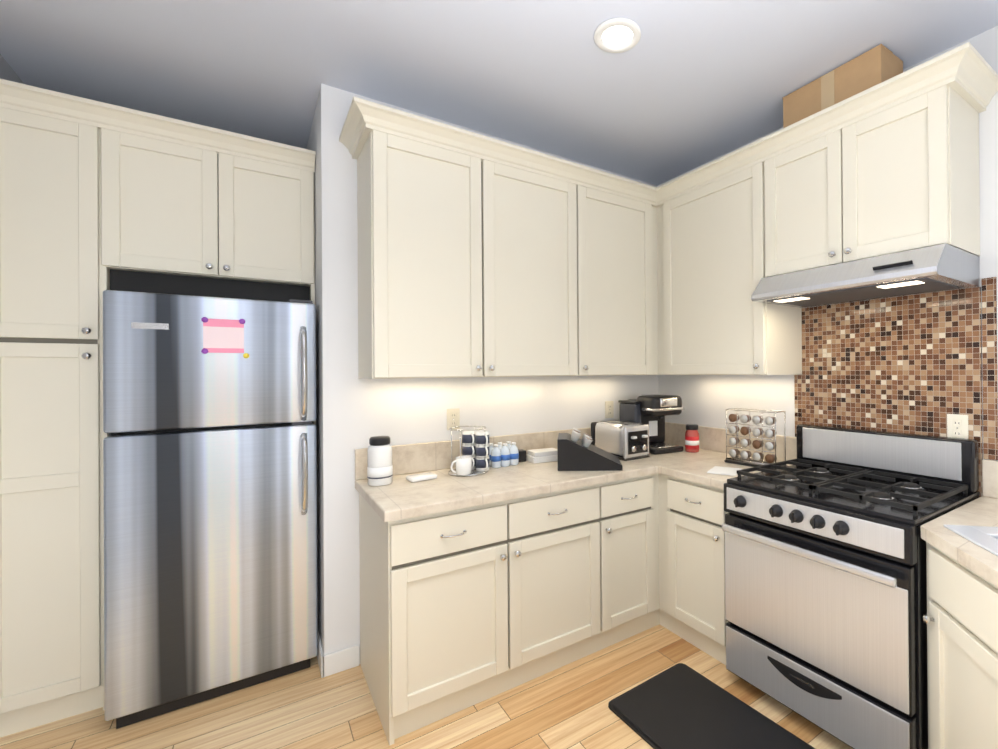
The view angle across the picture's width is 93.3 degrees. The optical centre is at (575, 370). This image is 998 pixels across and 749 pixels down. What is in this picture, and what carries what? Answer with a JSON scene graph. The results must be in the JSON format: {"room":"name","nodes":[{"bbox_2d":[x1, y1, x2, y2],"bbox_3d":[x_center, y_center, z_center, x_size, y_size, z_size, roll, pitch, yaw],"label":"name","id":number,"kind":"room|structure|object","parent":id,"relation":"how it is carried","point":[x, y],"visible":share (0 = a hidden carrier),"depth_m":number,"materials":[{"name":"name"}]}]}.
{"room":"kitchen","nodes":[
{"label":"kitchen","id":0,"kind":"room"},
{"bbox_2d":[0,54,23,83],"bbox_3d":[-0.740,0.030,-0.592,0.100,2.810,7.070,0,0,-34],"label":"wall","id":1,"kind":"structure","parent":0,"point":[7,72],"depth_m":2.05,"materials":[{"name":"paint"}]},
{"bbox_2d":[0,624,852,748],"bbox_3d":[0.668,1.478,0.425,3.560,0.100,7.170,0,0,-34],"label":"floor","id":2,"kind":"structure","parent":0,"point":[565,707],"depth_m":1.93,"materials":[{"name":"brown wood"}]},
{"bbox_2d":[0,79,315,736],"bbox_3d":[-2.006,0.169,2.363,1.149,2.569,0.756,0,0,-34],"label":"cabinet","id":3,"kind":"object","parent":2,"relation":"on","point":[97,198],"visible":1,"depth_m":1.94,"materials":[{"name":"beige paint"}]},
{"bbox_2d":[103,290,317,728],"bbox_3d":[-1.770,0.558,2.353,0.742,1.787,0.863,0,0,-34],"label":"fridge","id":4,"kind":"object","parent":2,"relation":"on","point":[210,501],"visible":1,"depth_m":2.02,"materials":[{"name":"silver metal"}]},
{"bbox_2d":[357,490,614,745],"bbox_3d":[-0.438,1.006,2.336,1.079,0.870,0.627,0,0,-34],"label":"base cabinet","id":5,"kind":"object","parent":2,"relation":"on","point":[490,583],"depth_m":2.02,"materials":[{"name":"beige paint"}]},
{"bbox_2d":[355,442,790,565],"bbox_3d":[0.082,0.548,2.410,2.065,0.040,1.099,0,0,-34],"label":"countertop","id":6,"kind":"structure","parent":5,"relation":"on","point":[445,516],"depth_m":2.18,"materials":[{"name":"beige stone"}]},
{"bbox_2d":[367,436,392,485],"bbox_3d":[-0.918,0.422,2.188,0.110,0.222,0.110,0,0,-34],"label":"canister","id":7,"kind":"object","parent":6,"relation":"on","point":[379,464],"visible":1,"depth_m":2.15,"materials":[{"name":"ceramic"}]},
{"bbox_2d":[406,472,436,481],"bbox_3d":[-0.748,0.521,2.268,0.130,0.022,0.080,0,0,-42],"label":"soap dish","id":8,"kind":"object","parent":6,"relation":"on","point":[421,477],"visible":1,"depth_m":2.24,"materials":[{"name":"ceramic"}]},
{"bbox_2d":[448,425,489,476],"bbox_3d":[-0.564,0.415,2.420,0.216,0.233,0.200,0,0,-34],"label":"mug rack","id":9,"kind":"object","parent":6,"relation":"on","point":[473,459],"visible":1,"depth_m":2.40,"materials":[{"name":"ceramic"}]},
{"bbox_2d":[489,441,518,467],"bbox_3d":[-0.407,0.468,2.600,0.167,0.125,0.111,0,0,-38],"label":"pack","id":10,"kind":"object","parent":6,"relation":"on","point":[506,454],"visible":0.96,"depth_m":2.56,"materials":[{"name":"clear plastic"}]},
{"bbox_2d":[518,449,525,461],"bbox_3d":[-0.326,0.498,2.704,0.070,0.065,0.060,0,0,-29],"label":"case","id":11,"kind":"object","parent":6,"relation":"on","point":[522,455],"visible":0.44,"depth_m":2.68,"materials":[{"name":"plastic"}]},
{"bbox_2d":[526,448,557,463],"bbox_3d":[-0.185,0.498,2.728,0.180,0.062,0.120,0,0,-28],"label":"box stack","id":12,"kind":"object","parent":6,"relation":"on","point":[543,455],"visible":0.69,"depth_m":2.68,"materials":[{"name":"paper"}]},
{"bbox_2d":[557,428,622,470],"bbox_3d":[0.076,0.426,2.568,0.340,0.201,0.260,0,0,0],"label":"dispenser","id":13,"kind":"object","parent":6,"relation":"on","point":[575,453],"visible":1,"depth_m":2.44,"materials":[{"name":"black plastic"}]},
{"bbox_2d":[591,420,649,460],"bbox_3d":[0.279,0.423,2.870,0.221,0.206,0.356,0,0,-34],"label":"toaster","id":14,"kind":"object","parent":6,"relation":"on","point":[624,440],"visible":0.92,"depth_m":2.77,"materials":[{"name":"silver metal"}]},
{"bbox_2d":[618,394,684,454],"bbox_3d":[0.497,0.344,3.071,0.301,0.362,0.333,0,0,-28],"label":"coffee maker","id":15,"kind":"object","parent":6,"relation":"on","point":[652,411],"visible":0.75,"depth_m":2.99,"materials":[{"name":"black plastic"}]},
{"bbox_2d":[685,424,698,452],"bbox_3d":[0.753,0.437,2.996,0.090,0.172,0.090,0,0,-34],"label":"jar","id":16,"kind":"object","parent":6,"relation":"on","point":[691,439],"visible":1,"depth_m":2.96,"materials":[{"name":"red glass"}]},
{"bbox_2d":[707,466,741,475],"bbox_3d":[0.773,0.518,2.403,0.140,0.007,0.180,-1,0,31],"label":"paper napkin","id":17,"kind":"object","parent":6,"relation":"on","point":[730,471],"visible":0.92,"depth_m":2.38,"materials":[{"name":"white paper"}]},
{"bbox_2d":[724,408,786,469],"bbox_3d":[0.987,0.369,2.557,0.120,0.302,0.310,0,0,-38],"label":"coffee pod rack","id":18,"kind":"object","parent":6,"relation":"on","point":[744,459],"visible":1,"depth_m":2.52,"materials":[{"name":"silver metal"}]},
{"bbox_2d":[615,510,658,642],"bbox_3d":[0.080,1.004,2.692,0.435,0.870,0.627,0,0,-34],"label":"base cabinet","id":19,"kind":"object","parent":2,"relation":"on","point":[636,535],"depth_m":2.50,"materials":[{"name":"beige paint"}]},
{"bbox_2d":[659,490,728,637],"bbox_3d":[0.850,0.997,2.566,0.627,0.870,0.490,0,0,-34],"label":"base cabinet","id":20,"kind":"object","parent":2,"relation":"on","point":[691,534],"depth_m":2.39,"materials":[{"name":"beige paint"}]},
{"bbox_2d":[608,663,814,748],"bbox_3d":[0.594,1.423,1.761,0.502,0.016,0.931,0,0,-34],"label":"anti-fatigue mat","id":21,"kind":"object","parent":2,"relation":"on","point":[680,706],"visible":1,"depth_m":1.90,"materials":[{"name":"black rubber"}]},
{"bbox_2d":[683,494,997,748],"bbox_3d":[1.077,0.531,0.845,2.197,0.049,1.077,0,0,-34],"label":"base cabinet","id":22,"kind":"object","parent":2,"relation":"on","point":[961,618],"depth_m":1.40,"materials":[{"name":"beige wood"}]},
{"bbox_2d":[967,534,997,565],"bbox_3d":[1.386,0.599,1.198,0.537,0.177,0.538,0,0,-34],"label":"sink","id":23,"kind":"object","parent":22,"relation":"in","point":[988,552],"depth_m":1.31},
{"bbox_2d":[722,424,979,748],"bbox_3d":[1.152,0.859,2.011,0.729,1.140,0.750,0,0,-34],"label":"range","id":24,"kind":"object","parent":2,"relation":"on","point":[825,585],"visible":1,"depth_m":1.81,"materials":[{"name":"silver metal"}]},
{"bbox_2d":[306,84,658,654],"bbox_3d":[-0.551,0.040,3.299,2.303,2.810,1.070,0,0,-34],"label":"wall","id":25,"kind":"structure","parent":0,"point":[353,411],"depth_m":2.29,"materials":[{"name":"paint"}]},
{"bbox_2d":[317,631,327,677],"bbox_3d":[-1.260,1.397,2.295,0.014,0.100,0.264,0,0,-34],"label":"baseboard","id":26,"kind":"structure","parent":25,"relation":"attached to","point":[322,659],"depth_m":2.20,"materials":[{"name":"white wood"}]},
{"bbox_2d":[355,102,498,378],"bbox_3d":[-0.738,-0.546,2.312,0.572,1.164,0.347,0,0,-34],"label":"upper cabinet","id":27,"kind":"object","parent":25,"relation":"attached to","point":[479,255],"depth_m":2.16,"materials":[{"name":"beige paint"}]},
{"bbox_2d":[447,408,459,429],"bbox_3d":[-0.670,0.269,2.559,0.072,0.116,0.010,0,0,-34],"label":"electrical outlet","id":28,"kind":"object","parent":25,"relation":"attached to","point":[453,417],"visible":1,"depth_m":2.56,"materials":[{"name":"white plastic"}]},
{"bbox_2d":[355,427,590,477],"bbox_3d":[-0.224,0.456,2.856,2.065,0.150,0.019,0,0,-34],"label":"backsplash","id":29,"kind":"structure","parent":25,"relation":"attached to","point":[407,458],"depth_m":2.49,"materials":[{"name":"beige stone"}]},
{"bbox_2d":[499,142,590,376],"bbox_3d":[-0.318,-0.548,2.601,0.697,1.164,0.347,0,0,-34],"label":"upper cabinet","id":30,"kind":"object","parent":25,"relation":"attached to","point":[545,203],"depth_m":2.50,"materials":[{"name":"beige paint"}]},
{"bbox_2d":[605,401,613,417],"bbox_3d":[0.235,0.269,3.180,0.072,0.116,0.010,0,0,-34],"label":"electrical outlet","id":31,"kind":"object","parent":25,"relation":"attached to","point":[609,409],"visible":1,"depth_m":3.18,"materials":[{"name":"white plastic"}]},
{"bbox_2d":[591,170,654,375],"bbox_3d":[0.128,-0.550,2.907,0.638,1.164,0.347,0,0,-34],"label":"upper cabinet","id":32,"kind":"object","parent":25,"relation":"attached to","point":[622,211],"depth_m":2.81,"materials":[{"name":"beige paint"}]},
{"bbox_2d":[0,0,997,184],"bbox_3d":[0.647,-1.432,0.433,3.560,0.100,7.170,0,0,-34],"label":"ceiling","id":33,"kind":"structure","parent":0,"point":[680,87],"depth_m":2.05,"materials":[{"name":"paint"}]},
{"bbox_2d":[594,17,640,52],"bbox_3d":[0.173,-1.367,1.905,0.194,0.012,0.194,0,0,-34],"label":"recessed light","id":34,"kind":"object","parent":33,"relation":"in","point":[617,35],"visible":1,"depth_m":1.90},
{"bbox_2d":[657,26,997,460],"bbox_3d":[2.387,0.011,0.968,0.100,2.810,6.100,0,0,-34],"label":"wall","id":35,"kind":"structure","parent":0,"point":[708,400],"depth_m":2.66,"materials":[{"name":"paint"}]},
{"bbox_2d":[655,134,801,374],"bbox_3d":[0.893,-0.556,2.738,0.347,1.164,0.839,0,0,-34],"label":"upper cabinet","id":36,"kind":"object","parent":35,"relation":"attached to","point":[715,224],"depth_m":2.56,"materials":[{"name":"beige paint"}]},
{"bbox_2d":[665,422,997,497],"bbox_3d":[1.451,0.442,2.224,0.019,0.150,2.920,0,0,-34],"label":"backsplash","id":37,"kind":"structure","parent":35,"relation":"attached to","point":[710,438],"depth_m":2.78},
{"bbox_2d":[775,54,982,275],"bbox_3d":[1.308,-0.805,2.132,0.347,0.676,0.760,0,0,-34],"label":"upper cabinet","id":38,"kind":"object","parent":35,"relation":"attached to","point":[894,167],"depth_m":1.90,"materials":[{"name":"beige paint"}]},
{"bbox_2d":[783,44,902,127],"bbox_3d":[1.248,-1.221,2.199,0.217,0.300,0.459,0,0,-34],"label":"cardboard box","id":39,"kind":"object","parent":38,"relation":"on","point":[878,64],"visible":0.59,"depth_m":2.09,"materials":[{"name":"brown cardboard"}]},
{"bbox_2d":[751,243,979,307],"bbox_3d":[1.264,-0.400,2.099,0.458,0.129,0.755,0,0,-34],"label":"range hood","id":40,"kind":"object","parent":38,"relation":"attached to","point":[940,267],"visible":0.98,"depth_m":1.91,"materials":[{"name":"silver metal"}]},
{"bbox_2d":[794,277,997,496],"bbox_3d":[1.458,0.127,2.223,0.009,1.000,0.853,0,0,-34],"label":"backsplash","id":41,"kind":"structure","parent":35,"relation":"attached to","point":[915,364],"depth_m":2.13,"materials":[{"name":"tile"}]},
{"bbox_2d":[947,414,967,438],"bbox_3d":[1.620,0.245,1.971,0.010,0.116,0.072,0,0,-34],"label":"outlet","id":42,"kind":"object","parent":41,"relation":"attached to","point":[957,425],"visible":0.9,"depth_m":1.97,"materials":[{"name":"white plastic"}]}
]}

